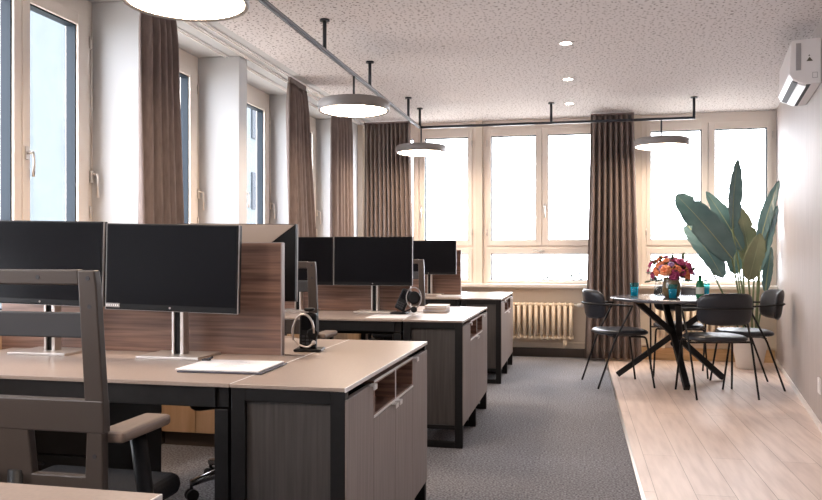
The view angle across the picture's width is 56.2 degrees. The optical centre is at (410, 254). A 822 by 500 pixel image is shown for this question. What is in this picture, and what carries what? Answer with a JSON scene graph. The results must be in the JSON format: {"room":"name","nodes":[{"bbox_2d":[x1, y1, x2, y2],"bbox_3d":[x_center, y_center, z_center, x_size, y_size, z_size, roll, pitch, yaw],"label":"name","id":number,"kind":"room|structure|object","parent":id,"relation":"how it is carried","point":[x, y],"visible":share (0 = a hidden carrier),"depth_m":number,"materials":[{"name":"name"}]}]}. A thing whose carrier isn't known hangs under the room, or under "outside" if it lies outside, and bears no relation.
{"room":"open-plan office","nodes":[
{"label":"open-plan office","id":0,"kind":"room"},
{"bbox_2d":[92,1,139,223],"bbox_3d":[-1.758,-0.610,4.646,0.400,1.800,0.140,0,0,12],"label":"wall pier","id":1,"kind":"object","parent":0,"point":[115,24],"visible":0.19,"depth_m":4.58,"materials":[{"name":"grey paint"}]},
{"bbox_2d":[0,333,360,427],"bbox_3d":[-2.001,0.705,3.512,0.605,0.830,11.220,0,0,12],"label":"wall","id":2,"kind":"structure","parent":0,"point":[344,336],"depth_m":8.15,"materials":[{"name":"beige paint"}]},
{"bbox_2d":[0,0,98,310],"bbox_3d":[-2.049,-0.580,4.014,0.159,1.860,1.220,0,0,12],"label":"window","id":3,"kind":"structure","parent":2,"relation":"in","point":[76,15],"depth_m":4.11,"materials":[{"name":"beige paint"}]},
{"bbox_2d":[161,428,164,444],"bbox_3d":[-1.722,1.075,3.442,0.020,0.090,11.200,0,0,12],"label":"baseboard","id":4,"kind":"structure","parent":2,"relation":"attached to","point":[162,432],"depth_m":4.56,"materials":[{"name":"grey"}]},
{"bbox_2d":[179,48,204,223],"bbox_3d":[-1.765,-0.580,5.323,0.159,1.860,1.180,0,0,12],"label":"window","id":5,"kind":"structure","parent":2,"relation":"in","point":[188,63],"depth_m":5.75,"materials":[{"name":"beige paint"}]},
{"bbox_2d":[247,84,274,223],"bbox_3d":[-1.478,-0.580,6.653,0.159,1.860,1.260,0,0,12],"label":"window","id":6,"kind":"structure","parent":2,"relation":"in","point":[257,100],"depth_m":7.12,"materials":[{"name":"beige paint"}]},
{"bbox_2d":[310,116,320,234],"bbox_3d":[-1.191,-0.580,7.982,0.159,1.860,1.180,0,0,12],"label":"window","id":7,"kind":"structure","parent":2,"relation":"in","point":[313,131],"depth_m":8.46,"materials":[{"name":"beige paint"}]},
{"bbox_2d":[198,56,246,223],"bbox_3d":[-1.479,-0.610,5.937,0.400,1.800,0.140,0,0,12],"label":"wall pier","id":8,"kind":"object","parent":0,"point":[222,80],"visible":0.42,"depth_m":5.87,"materials":[{"name":"grey paint"}]},
{"bbox_2d":[269,94,308,223],"bbox_3d":[-1.183,-0.610,7.305,0.400,1.800,0.140,0,0,12],"label":"wall pier","id":9,"kind":"object","parent":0,"point":[277,103],"visible":0.23,"depth_m":7.25,"materials":[{"name":"grey paint"}]},
{"bbox_2d":[316,119,330,236],"bbox_3d":[-0.904,-0.610,8.595,0.400,1.800,0.140,0,0,12],"label":"wall pier","id":10,"kind":"object","parent":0,"point":[323,126],"visible":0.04,"depth_m":8.54,"materials":[{"name":"grey paint"}]},
{"bbox_2d":[352,122,357,236],"bbox_3d":[-0.840,-0.610,8.893,0.400,1.800,0.470,0,0,12],"label":"wall","id":11,"kind":"structure","parent":0,"point":[354,126],"depth_m":8.87,"materials":[{"name":"grey paint"}]},
{"bbox_2d":[177,27,330,116],"bbox_3d":[-1.902,-1.504,3.506,0.032,0.012,11.050,0,0,12],"label":"trim","id":12,"kind":"structure","parent":11,"relation":"attached to","point":[180,30],"depth_m":5.75,"materials":[{"name":"white plastic"}]},
{"bbox_2d":[183,21,359,124],"bbox_3d":[-1.765,-1.504,3.477,0.032,0.012,11.050,0,0,12],"label":"trim","id":13,"kind":"structure","parent":11,"relation":"attached to","point":[191,24],"depth_m":5.75,"materials":[{"name":"white plastic"}]},
{"bbox_2d":[87,0,821,125],"bbox_3d":[0.479,-1.570,3.043,5.850,0.120,11.350,0,0,12],"label":"ceiling","id":14,"kind":"structure","parent":0,"point":[456,60],"depth_m":5.74,"materials":[{"name":"paint"}]},
{"bbox_2d":[199,22,365,123],"bbox_3d":[-1.677,-1.504,3.458,0.032,0.012,11.050,0,0,12],"label":"trim","id":15,"kind":"structure","parent":14,"relation":"attached to","point":[205,24],"depth_m":5.79,"materials":[{"name":"white plastic"}]},
{"bbox_2d":[138,12,183,223],"bbox_3d":[-1.446,-0.619,4.500,0.096,1.758,0.435,0,0,12],"label":"curtain","id":16,"kind":"object","parent":15,"relation":"hanging from","point":[160,170],"visible":0.65,"depth_m":4.40,"materials":[{"name":"brown fabric"}]},
{"bbox_2d":[286,77,316,236],"bbox_3d":[-0.947,-0.619,6.804,0.098,1.758,0.668,0,0,12],"label":"curtain","id":17,"kind":"object","parent":15,"relation":"hanging from","point":[301,206],"visible":0.74,"depth_m":6.64,"materials":[{"name":"beige fabric"}]},
{"bbox_2d":[330,116,353,236],"bbox_3d":[-0.704,-0.619,7.954,0.083,1.758,0.702,0,0,12],"label":"curtain","id":18,"kind":"object","parent":15,"relation":"hanging from","point":[341,130],"visible":0.7,"depth_m":7.80,"materials":[{"name":"beige fabric"}]},
{"bbox_2d":[364,121,412,339],"bbox_3d":[-0.245,-0.204,8.654,0.614,2.588,0.089,0,0,12],"label":"curtain","id":19,"kind":"object","parent":14,"relation":"hanging from","point":[388,212],"visible":0.38,"depth_m":8.66,"materials":[{"name":"brown fabric"}]},
{"bbox_2d":[257,0,697,128],"bbox_3d":[0.397,-1.403,3.010,2.737,0.213,9.532,0,0,12],"label":"rail","id":20,"kind":"object","parent":14,"relation":"hanging from","point":[267,4],"visible":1,"depth_m":7.00,"materials":[{"name":"grey metal"}]},
{"bbox_2d":[122,0,249,21],"bbox_3d":[-0.932,-1.165,3.189,0.516,0.262,0.516,0,0,12],"label":"pendant lamp","id":21,"kind":"object","parent":20,"relation":"hanging from","point":[178,10],"visible":1,"depth_m":3.24,"materials":[{"name":"grey plastic"}]},
{"bbox_2d":[318,76,388,117],"bbox_3d":[-0.414,-1.165,5.584,0.516,0.262,0.516,0,0,12],"label":"pendant lamp","id":22,"kind":"object","parent":20,"relation":"hanging from","point":[353,105],"visible":1,"depth_m":5.43,"materials":[{"name":"grey"}]},
{"bbox_2d":[321,105,386,116],"bbox_3d":[-0.414,-1.047,5.584,0.484,0.026,0.484,0,0,12],"label":"diffuser","id":23,"kind":"object","parent":22,"relation":"attached to","point":[331,110],"depth_m":5.53,"materials":[{"name":"white plastic"}]},
{"bbox_2d":[396,128,445,156],"bbox_3d":[0.104,-1.165,7.886,0.516,0.262,0.516,0,0,12],"label":"pendant lamp","id":24,"kind":"object","parent":20,"relation":"hanging from","point":[417,149],"visible":1,"depth_m":7.71,"materials":[{"name":"grey metal"}]},
{"bbox_2d":[398,150,443,155],"bbox_3d":[0.104,-1.047,7.886,0.484,0.026,0.484,0,0,12],"label":"diffuser","id":25,"kind":"object","parent":24,"relation":"attached to","point":[400,152],"depth_m":7.83,"materials":[{"name":"white plastic"}]},
{"bbox_2d":[634,120,689,150],"bbox_3d":[2.412,-1.165,7.418,0.516,0.262,0.516,0,0,12],"label":"pendant lamp","id":26,"kind":"object","parent":20,"relation":"hanging from","point":[659,142],"visible":1,"depth_m":7.25,"materials":[{"name":"grey metal"}]},
{"bbox_2d":[636,143,686,149],"bbox_3d":[2.412,-1.047,7.418,0.484,0.026,0.484,0,0,12],"label":"diffuser","id":27,"kind":"object","parent":26,"relation":"attached to","point":[639,146],"depth_m":7.34,"materials":[{"name":"white plastic"}]},
{"bbox_2d":[559,41,572,44],"bbox_3d":[1.103,-1.508,5.481,0.104,0.005,0.104,0,0,12],"label":"recessed light","id":28,"kind":"object","parent":14,"relation":"in","point":[562,42],"visible":1,"depth_m":5.48,"materials":[{"name":"white plastic"}]},
{"bbox_2d":[562,78,573,80],"bbox_3d":[1.346,-1.508,6.605,0.104,0.005,0.104,0,0,12],"label":"recessed light","id":29,"kind":"object","parent":14,"relation":"in","point":[563,79],"visible":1,"depth_m":6.61,"materials":[{"name":"white plastic"}]},
{"bbox_2d":[584,112,641,359],"bbox_3d":[2.133,-0.201,8.128,0.595,2.593,0.116,0,0,12],"label":"curtain","id":30,"kind":"object","parent":14,"relation":"hanging from","point":[612,266],"visible":0.91,"depth_m":8.13,"materials":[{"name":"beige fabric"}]},
{"bbox_2d":[161,356,821,499],"bbox_3d":[0.479,1.120,3.043,5.850,0.001,11.350,0,0,12],"label":"floor","id":31,"kind":"structure","parent":0,"point":[544,432],"depth_m":4.65,"materials":[{"name":"grey carpet"}]},
{"bbox_2d":[0,482,161,499],"bbox_3d":[-0.691,0.750,0.666,0.375,0.741,1.218,0,0,12],"label":"desk","id":32,"kind":"object","parent":31,"relation":"on","point":[8,491],"visible":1,"depth_m":1.22,"materials":[{"name":"beige wood"}]},
{"bbox_2d":[0,269,179,499],"bbox_3d":[-0.885,0.577,2.104,0.624,1.086,0.644,0,0,12],"label":"chair","id":33,"kind":"object","parent":31,"relation":"on","point":[20,416],"visible":0.96,"depth_m":1.83,"materials":[{"name":"brown metal"}]},
{"bbox_2d":[35,403,160,471],"bbox_3d":[-1.367,0.840,3.096,0.520,0.560,0.486,0,0,12],"label":"drawer pedestal","id":34,"kind":"object","parent":31,"relation":"on","point":[53,448],"visible":0.2,"depth_m":2.91,"materials":[{"name":"black metal"}]},
{"bbox_2d":[0,242,345,499],"bbox_3d":[-1.054,0.536,3.006,1.319,1.168,1.210,0,0,12],"label":"desk","id":35,"kind":"object","parent":31,"relation":"on","point":[257,333],"visible":0.5,"depth_m":2.92,"materials":[{"name":"beige laminate"}]},
{"bbox_2d":[0,220,107,355],"bbox_3d":[-1.401,0.122,2.999,0.540,0.517,0.180,0,0,12],"label":"monitor","id":36,"kind":"object","parent":35,"relation":"on","point":[24,244],"visible":0.78,"depth_m":2.93,"materials":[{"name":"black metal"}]},
{"bbox_2d":[105,223,241,360],"bbox_3d":[-0.868,0.131,2.884,0.540,0.499,0.180,0,0,12],"label":"monitor","id":37,"kind":"object","parent":35,"relation":"on","point":[181,270],"visible":1,"depth_m":2.82,"materials":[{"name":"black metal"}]},
{"bbox_2d":[175,356,286,374],"bbox_3d":[-0.600,0.366,2.585,0.299,0.026,0.246,0,0,10],"label":"paper document","id":38,"kind":"object","parent":35,"relation":"on","point":[207,365],"visible":1,"depth_m":2.56,"materials":[{"name":"grey paper"}]},
{"bbox_2d":[177,223,297,301],"bbox_3d":[-0.743,0.123,3.189,0.537,0.514,0.180,0,0,10],"label":"monitor","id":39,"kind":"object","parent":35,"relation":"on","point":[286,233],"visible":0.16,"depth_m":3.18,"materials":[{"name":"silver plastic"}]},
{"bbox_2d":[293,313,324,351],"bbox_3d":[-0.403,0.304,3.058,0.110,0.150,0.095,0,0,4],"label":"desk phone","id":40,"kind":"object","parent":35,"relation":"on","point":[305,323],"visible":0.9,"depth_m":3.04,"materials":[{"name":"black plastic"}]},
{"bbox_2d":[292,308,317,347],"bbox_3d":[-0.418,0.287,3.039,0.102,0.153,0.085,0,0,4],"label":"headset","id":41,"kind":"object","parent":40,"relation":"hanging from","point":[312,333],"visible":1,"depth_m":3.02,"materials":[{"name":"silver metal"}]},
{"bbox_2d":[304,308,314,311],"bbox_3d":[-0.404,0.217,3.059,0.044,0.013,0.044,0,0,4],"label":"cushion","id":42,"kind":"object","parent":41,"relation":"on","point":[305,309],"depth_m":3.04,"materials":[{"name":"black plastic"}]},
{"bbox_2d":[307,328,317,338],"bbox_3d":[-0.388,0.309,3.027,0.042,0.042,0.013,0,0,4],"label":"cushion","id":43,"kind":"object","parent":41,"relation":"on","point":[312,333],"depth_m":3.02,"materials":[{"name":"black leather"}]},
{"bbox_2d":[162,405,214,446],"bbox_3d":[-1.226,0.820,4.600,0.440,0.600,0.266,0,0,12],"label":"base cabinet","id":44,"kind":"object","parent":31,"relation":"on","point":[187,426],"visible":0.19,"depth_m":4.50,"materials":[{"name":"brown wood"}]},
{"bbox_2d":[184,336,295,499],"bbox_3d":[-0.771,0.577,3.678,0.624,1.086,0.644,0,0,-34],"label":"chair","id":45,"kind":"object","parent":31,"relation":"on","point":[190,493],"visible":0.12,"depth_m":3.54,"materials":[{"name":"black plastic"}]},
{"bbox_2d":[285,261,337,338],"bbox_3d":[-0.657,0.577,4.362,0.624,1.086,0.644,0,0,12],"label":"chair","id":46,"kind":"object","parent":31,"relation":"on","point":[310,286],"visible":0.14,"depth_m":4.06,"materials":[{"name":"black plastic"}]},
{"bbox_2d":[230,340,426,499],"bbox_3d":[-0.224,0.750,2.826,0.375,0.741,1.218,0,0,12],"label":"storage cabinet","id":47,"kind":"object","parent":31,"relation":"on","point":[346,420],"visible":1,"depth_m":2.29,"materials":[{"name":"brown wood"}]},
{"bbox_2d":[230,340,425,391],"bbox_3d":[-0.233,0.386,2.828,0.353,0.011,1.218,0,0,12],"label":"countertop","id":48,"kind":"structure","parent":47,"relation":"on","point":[334,368],"depth_m":2.60,"materials":[{"name":"beige laminate"}]},
{"bbox_2d":[285,285,424,340],"bbox_3d":[-0.568,0.536,5.254,1.319,1.168,1.210,0,0,12],"label":"desk","id":49,"kind":"object","parent":31,"relation":"on","point":[337,304],"visible":0.19,"depth_m":5.19,"materials":[{"name":"brown wood"}]},
{"bbox_2d":[285,237,333,311],"bbox_3d":[-0.762,0.129,5.219,0.534,0.502,0.180,0,0,12],"label":"monitor","id":50,"kind":"object","parent":49,"relation":"on","point":[320,250],"visible":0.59,"depth_m":5.12,"materials":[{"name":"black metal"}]},
{"bbox_2d":[334,236,412,313],"bbox_3d":[-0.238,0.129,5.106,0.534,0.502,0.180,0,0,12],"label":"monitor","id":51,"kind":"object","parent":49,"relation":"on","point":[375,262],"visible":0.98,"depth_m":5.04,"materials":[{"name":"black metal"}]},
{"bbox_2d":[366,314,411,318],"bbox_3d":[-0.132,0.378,4.735,0.240,0.003,0.260,0,0,10],"label":"paper sheet","id":52,"kind":"object","parent":49,"relation":"on","point":[374,315],"visible":1,"depth_m":4.71,"materials":[{"name":"white paper"}]},
{"bbox_2d":[390,288,411,313],"bbox_3d":[-0.060,0.297,4.987,0.136,0.164,0.095,0,0,15],"label":"desk phone","id":53,"kind":"object","parent":49,"relation":"on","point":[401,304],"visible":0.99,"depth_m":4.97,"materials":[{"name":"black plastic"}]},
{"bbox_2d":[402,287,421,312],"bbox_3d":[0.008,0.288,4.947,0.131,0.168,0.027,0,0,11],"label":"headset","id":54,"kind":"object","parent":49,"relation":"on","point":[414,297],"visible":1,"depth_m":4.94,"materials":[{"name":"grey"}]},
{"bbox_2d":[408,291,420,303],"bbox_3d":[0.020,0.274,4.946,0.084,0.084,0.020,0,0,15],"label":"cushion","id":55,"kind":"object","parent":54,"relation":"on","point":[414,297],"depth_m":4.94,"materials":[{"name":"black leather"}]},
{"bbox_2d":[367,259,424,340],"bbox_3d":[-0.053,0.577,6.544,0.624,1.086,0.644,0,0,12],"label":"chair","id":56,"kind":"object","parent":31,"relation":"on","point":[420,275],"visible":0.17,"depth_m":6.24,"materials":[{"name":"black plastic"}]},
{"bbox_2d":[329,250,475,339],"bbox_3d":[-0.084,0.536,7.492,1.319,1.168,1.210,0,0,12],"label":"desk","id":57,"kind":"object","parent":31,"relation":"on","point":[446,284],"visible":0.16,"depth_m":7.42,"materials":[{"name":"brown wood"}]},
{"bbox_2d":[413,241,456,294],"bbox_3d":[0.178,0.121,7.364,0.534,0.518,0.180,0,0,12],"label":"monitor","id":58,"kind":"object","parent":57,"relation":"on","point":[440,257],"visible":0.79,"depth_m":7.29,"materials":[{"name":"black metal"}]},
{"bbox_2d":[438,295,466,296],"bbox_3d":[0.371,0.378,7.112,0.260,0.003,0.200,0,0,12],"label":"paper sheet","id":59,"kind":"object","parent":57,"relation":"on","point":[438,295],"visible":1,"depth_m":7.15,"materials":[{"name":"white paper"}]},
{"bbox_2d":[403,306,486,448],"bbox_3d":[0.262,0.750,5.074,0.375,0.741,1.218,0,0,12],"label":"storage cabinet","id":60,"kind":"object","parent":31,"relation":"on","point":[456,338],"visible":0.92,"depth_m":4.50,"materials":[{"name":"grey wood"}]},
{"bbox_2d":[403,306,485,322],"bbox_3d":[0.253,0.386,5.076,0.353,0.011,1.218,0,0,12],"label":"countertop","id":61,"kind":"structure","parent":60,"relation":"on","point":[455,314],"depth_m":4.84,"materials":[{"name":"beige laminate"}]},
{"bbox_2d":[423,307,449,311],"bbox_3d":[0.173,0.368,5.201,0.150,0.020,0.210,0,0,12],"label":"notebook","id":62,"kind":"object","parent":61,"relation":"on","point":[448,309],"visible":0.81,"depth_m":5.10,"materials":[{"name":"beige paper"}]},
{"bbox_2d":[424,304,449,308],"bbox_3d":[0.179,0.347,5.200,0.150,0.020,0.210,0,0,9],"label":"notebook","id":63,"kind":"object","parent":62,"relation":"on","point":[428,306],"visible":1,"depth_m":5.11,"materials":[{"name":"beige paper"}]},
{"bbox_2d":[460,292,512,383],"bbox_3d":[0.746,0.750,7.313,0.375,0.741,1.218,0,0,12],"label":"storage cabinet","id":64,"kind":"object","parent":31,"relation":"on","point":[499,305],"visible":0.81,"depth_m":6.73,"materials":[{"name":"grey wood"}]},
{"bbox_2d":[461,292,511,299],"bbox_3d":[0.737,0.386,7.314,0.353,0.011,1.218,0,0,12],"label":"countertop","id":65,"kind":"structure","parent":64,"relation":"on","point":[479,295],"depth_m":7.05,"materials":[{"name":"beige laminate"}]},
{"bbox_2d":[581,289,655,388],"bbox_3d":[1.765,0.709,6.689,0.556,0.828,0.527,0,0,-3],"label":"dining chair","id":66,"kind":"object","parent":31,"relation":"on","point":[594,302],"visible":1,"depth_m":6.52,"materials":[{"name":"black leather"}]},
{"bbox_2d":[605,358,644,499],"bbox_3d":[0.921,1.118,2.865,0.016,0.004,11.190,0,0,12],"label":"trim","id":67,"kind":"structure","parent":31,"relation":"on","point":[613,388],"depth_m":4.56,"materials":[{"name":"silver metal"}]},
{"bbox_2d":[610,294,723,389],"bbox_3d":[2.358,0.744,6.836,1.144,0.739,1.144,0,0,12],"label":"dining table","id":68,"kind":"object","parent":31,"relation":"on","point":[675,335],"visible":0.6,"depth_m":6.81,"materials":[{"name":"black metal"}]},
{"bbox_2d":[630,287,637,295],"bbox_3d":[2.010,0.312,6.932,0.080,0.125,0.080,0,0,12],"label":"drinking glass","id":69,"kind":"object","parent":68,"relation":"on","point":[634,290],"visible":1,"depth_m":6.91,"materials":[{"name":"teal glass"}]},
{"bbox_2d":[662,277,680,296],"bbox_3d":[2.310,0.287,6.826,0.166,0.175,0.166,0,0,12],"label":"flower vase","id":70,"kind":"object","parent":68,"relation":"on","point":[667,284],"visible":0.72,"depth_m":6.77,"materials":[{"name":"glass"}]},
{"bbox_2d":[645,253,697,282],"bbox_3d":[2.324,0.166,6.822,0.450,0.381,0.425,0,0,-38],"label":"flower bouquet","id":71,"kind":"object","parent":70,"relation":"in","point":[675,268],"visible":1,"depth_m":6.72,"materials":[{"name":"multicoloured plant"}]},
{"bbox_2d":[669,289,676,297],"bbox_3d":[2.222,0.312,6.538,0.080,0.125,0.080,0,0,12],"label":"drinking glass","id":72,"kind":"object","parent":68,"relation":"on","point":[672,292],"visible":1,"depth_m":6.51,"materials":[{"name":"teal glass"}]},
{"bbox_2d":[696,275,703,297],"bbox_3d":[2.522,0.276,6.719,0.070,0.197,0.070,0,0,12],"label":"wine bottle","id":73,"kind":"object","parent":68,"relation":"on","point":[699,285],"visible":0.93,"depth_m":6.69,"materials":[{"name":"green glass"}]},
{"bbox_2d":[704,288,708,294],"bbox_3d":[2.592,0.312,6.785,0.080,0.125,0.080,0,0,12],"label":"drinking glass","id":74,"kind":"object","parent":68,"relation":"on","point":[706,290],"visible":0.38,"depth_m":6.76,"materials":[{"name":"teal glass"}]},
{"bbox_2d":[649,285,708,378],"bbox_3d":[2.528,0.709,7.285,0.527,0.828,0.556,0,0,15],"label":"dining chair","id":75,"kind":"object","parent":31,"relation":"on","point":[685,289],"visible":0.32,"depth_m":7.41,"materials":[{"name":"black metal"}]},
{"bbox_2d":[675,293,759,399],"bbox_3d":[2.442,0.709,6.149,0.527,0.828,0.556,0,0,0],"label":"dining chair","id":76,"kind":"object","parent":31,"relation":"on","point":[717,309],"visible":1,"depth_m":5.95,"materials":[{"name":"black leather"}]},
{"bbox_2d":[675,159,779,369],"bbox_3d":[3.072,0.080,7.523,0.998,2.081,0.605,0,0,12],"label":"potted plant","id":77,"kind":"object","parent":31,"relation":"on","point":[719,234],"visible":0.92,"depth_m":7.47,"materials":[{"name":"green plant"}]},
{"bbox_2d":[709,289,785,390],"bbox_3d":[2.900,0.709,6.598,0.556,0.828,0.527,0,0,9],"label":"dining chair","id":78,"kind":"object","parent":31,"relation":"on","point":[771,302],"visible":0.86,"depth_m":6.49,"materials":[{"name":"black leather"}]},
{"bbox_2d":[358,115,776,361],"bbox_3d":[1.799,-0.195,8.558,4.900,2.630,0.250,0,0,12],"label":"wall","id":79,"kind":"structure","parent":0,"point":[556,295],"depth_m":8.49,"materials":[{"name":"beige paint"}]},
{"bbox_2d":[364,121,475,282],"bbox_3d":[0.097,-0.580,8.850,1.310,1.860,0.158,0,0,12],"label":"window","id":80,"kind":"structure","parent":79,"relation":"in","point":[468,246],"depth_m":8.76,"materials":[{"name":"beige paint"}]},
{"bbox_2d":[483,117,590,283],"bbox_3d":[1.456,-0.580,8.556,1.310,1.860,0.158,0,0,12],"label":"window","id":81,"kind":"structure","parent":79,"relation":"in","point":[541,244],"depth_m":8.56,"materials":[{"name":"beige paint"}]},
{"bbox_2d":[513,302,583,345],"bbox_3d":[1.414,0.750,8.433,1.260,0.461,0.137,0,0,12],"label":"radiator","id":82,"kind":"object","parent":79,"relation":"attached to","point":[519,305],"visible":0.69,"depth_m":8.37,"materials":[{"name":"beige metal"}]},
{"bbox_2d":[461,283,776,289],"bbox_3d":[1.608,0.339,8.431,4.420,0.038,0.180,0,0,12],"label":"window sill","id":83,"kind":"structure","parent":79,"relation":"attached to","point":[725,287],"depth_m":8.35,"materials":[{"name":"beige paint"}]},
{"bbox_2d":[512,347,774,362],"bbox_3d":[1.614,1.055,8.457,4.420,0.130,0.025,0,0,12],"label":"baseboard","id":84,"kind":"structure","parent":79,"relation":"attached to","point":[661,353],"depth_m":8.23,"materials":[{"name":"brown wood"}]},
{"bbox_2d":[513,341,774,348],"bbox_3d":[1.623,0.965,8.453,4.400,0.020,0.030,0,0,12],"label":"trim","id":85,"kind":"structure","parent":79,"relation":"attached to","point":[541,342],"depth_m":8.40,"materials":[{"name":"beige paint"}]},
{"bbox_2d":[653,305,754,347],"bbox_3d":[3.163,0.750,8.055,1.198,0.461,0.137,0,0,12],"label":"radiator","id":86,"kind":"object","parent":79,"relation":"attached to","point":[687,313],"visible":0.12,"depth_m":8.10,"materials":[{"name":"beige metal"}]},
{"bbox_2d":[642,110,775,285],"bbox_3d":[3.157,-0.580,8.189,1.350,1.860,0.158,0,0,12],"label":"window","id":87,"kind":"structure","parent":79,"relation":"in","point":[707,124],"depth_m":8.18,"materials":[{"name":"beige paint"}]},
{"bbox_2d":[776,19,821,422],"bbox_3d":[2.794,-0.195,5.161,0.148,2.630,6.366,0,0,21],"label":"wall","id":88,"kind":"structure","parent":0,"point":[798,128],"depth_m":6.00,"materials":[{"name":"white paint"}]},
{"bbox_2d":[776,359,821,432],"bbox_3d":[2.683,1.097,5.093,0.014,0.045,6.164,0,0,21],"label":"baseboard","id":89,"kind":"structure","parent":88,"relation":"attached to","point":[815,419],"depth_m":5.83,"materials":[{"name":"white"}]},
{"bbox_2d":[778,38,820,105],"bbox_3d":[2.675,-1.241,5.322,0.185,0.298,0.806,0,0,21],"label":"air conditioner","id":90,"kind":"object","parent":88,"relation":"attached to","point":[800,70],"visible":1,"depth_m":4.97,"materials":[{"name":"white plastic"}]},
{"bbox_2d":[782,81,796,103],"bbox_3d":[2.625,-1.127,5.343,0.038,0.024,0.720,0,0,21],"label":"outlet","id":91,"kind":"object","parent":90,"relation":"attached to","point":[789,92],"depth_m":5.34,"materials":[{"name":"black"}]},
{"bbox_2d":[796,43,800,70],"bbox_3d":[2.497,-1.278,4.961,0.030,0.175,0.005,0,0,21],"label":"grille","id":92,"kind":"object","parent":90,"relation":"attached to","point":[798,45],"depth_m":4.96,"materials":[{"name":"grey plastic"}]},
{"bbox_2d":[794,84,810,105],"bbox_3d":[2.696,-1.099,5.316,0.025,0.003,0.760,0,0,21],"label":"outlet","id":93,"kind":"object","parent":90,"relation":"attached to","point":[804,89],"depth_m":5.27,"materials":[{"name":"black"}]},
{"bbox_2d":[817,377,820,394],"bbox_3d":[2.637,0.845,4.976,0.012,0.100,0.100,0,0,21],"label":"power socket","id":94,"kind":"object","parent":88,"relation":"attached to","point":[818,378],"visible":1,"depth_m":4.96,"materials":[{"name":"white plastic"}]},
{"label":"outside","id":95,"kind":"structure","parent":0,"visible":0},
{"bbox_2d":[0,10,255,307],"bbox_3d":[-9.123,-1.880,28.573,4.090,22.000,38.000,0,0,12],"label":"apartment building","id":96,"kind":"structure","parent":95,"point":[47,36],"depth_m":19.43,"materials":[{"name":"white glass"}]},
{"bbox_3d":[1.871,0.690,8.890,4.900,0.060,0.430,0,0,12],"label":"ledge","id":97,"kind":"object","parent":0,"visible":0},
{"bbox_2d":[524,271,581,279],"bbox_3d":[1.747,0.401,8.882,0.879,0.438,0.180,0,0,12],"label":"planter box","id":98,"kind":"object","parent":97,"relation":"on","point":[539,273],"visible":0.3,"depth_m":8.90,"materials":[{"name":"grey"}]},
{"bbox_2d":[654,269,707,279],"bbox_3d":[3.217,0.398,8.563,1.330,0.484,0.180,0,0,12],"label":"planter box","id":99,"kind":"object","parent":97,"relation":"on","point":[703,273],"visible":0.11,"depth_m":8.55,"materials":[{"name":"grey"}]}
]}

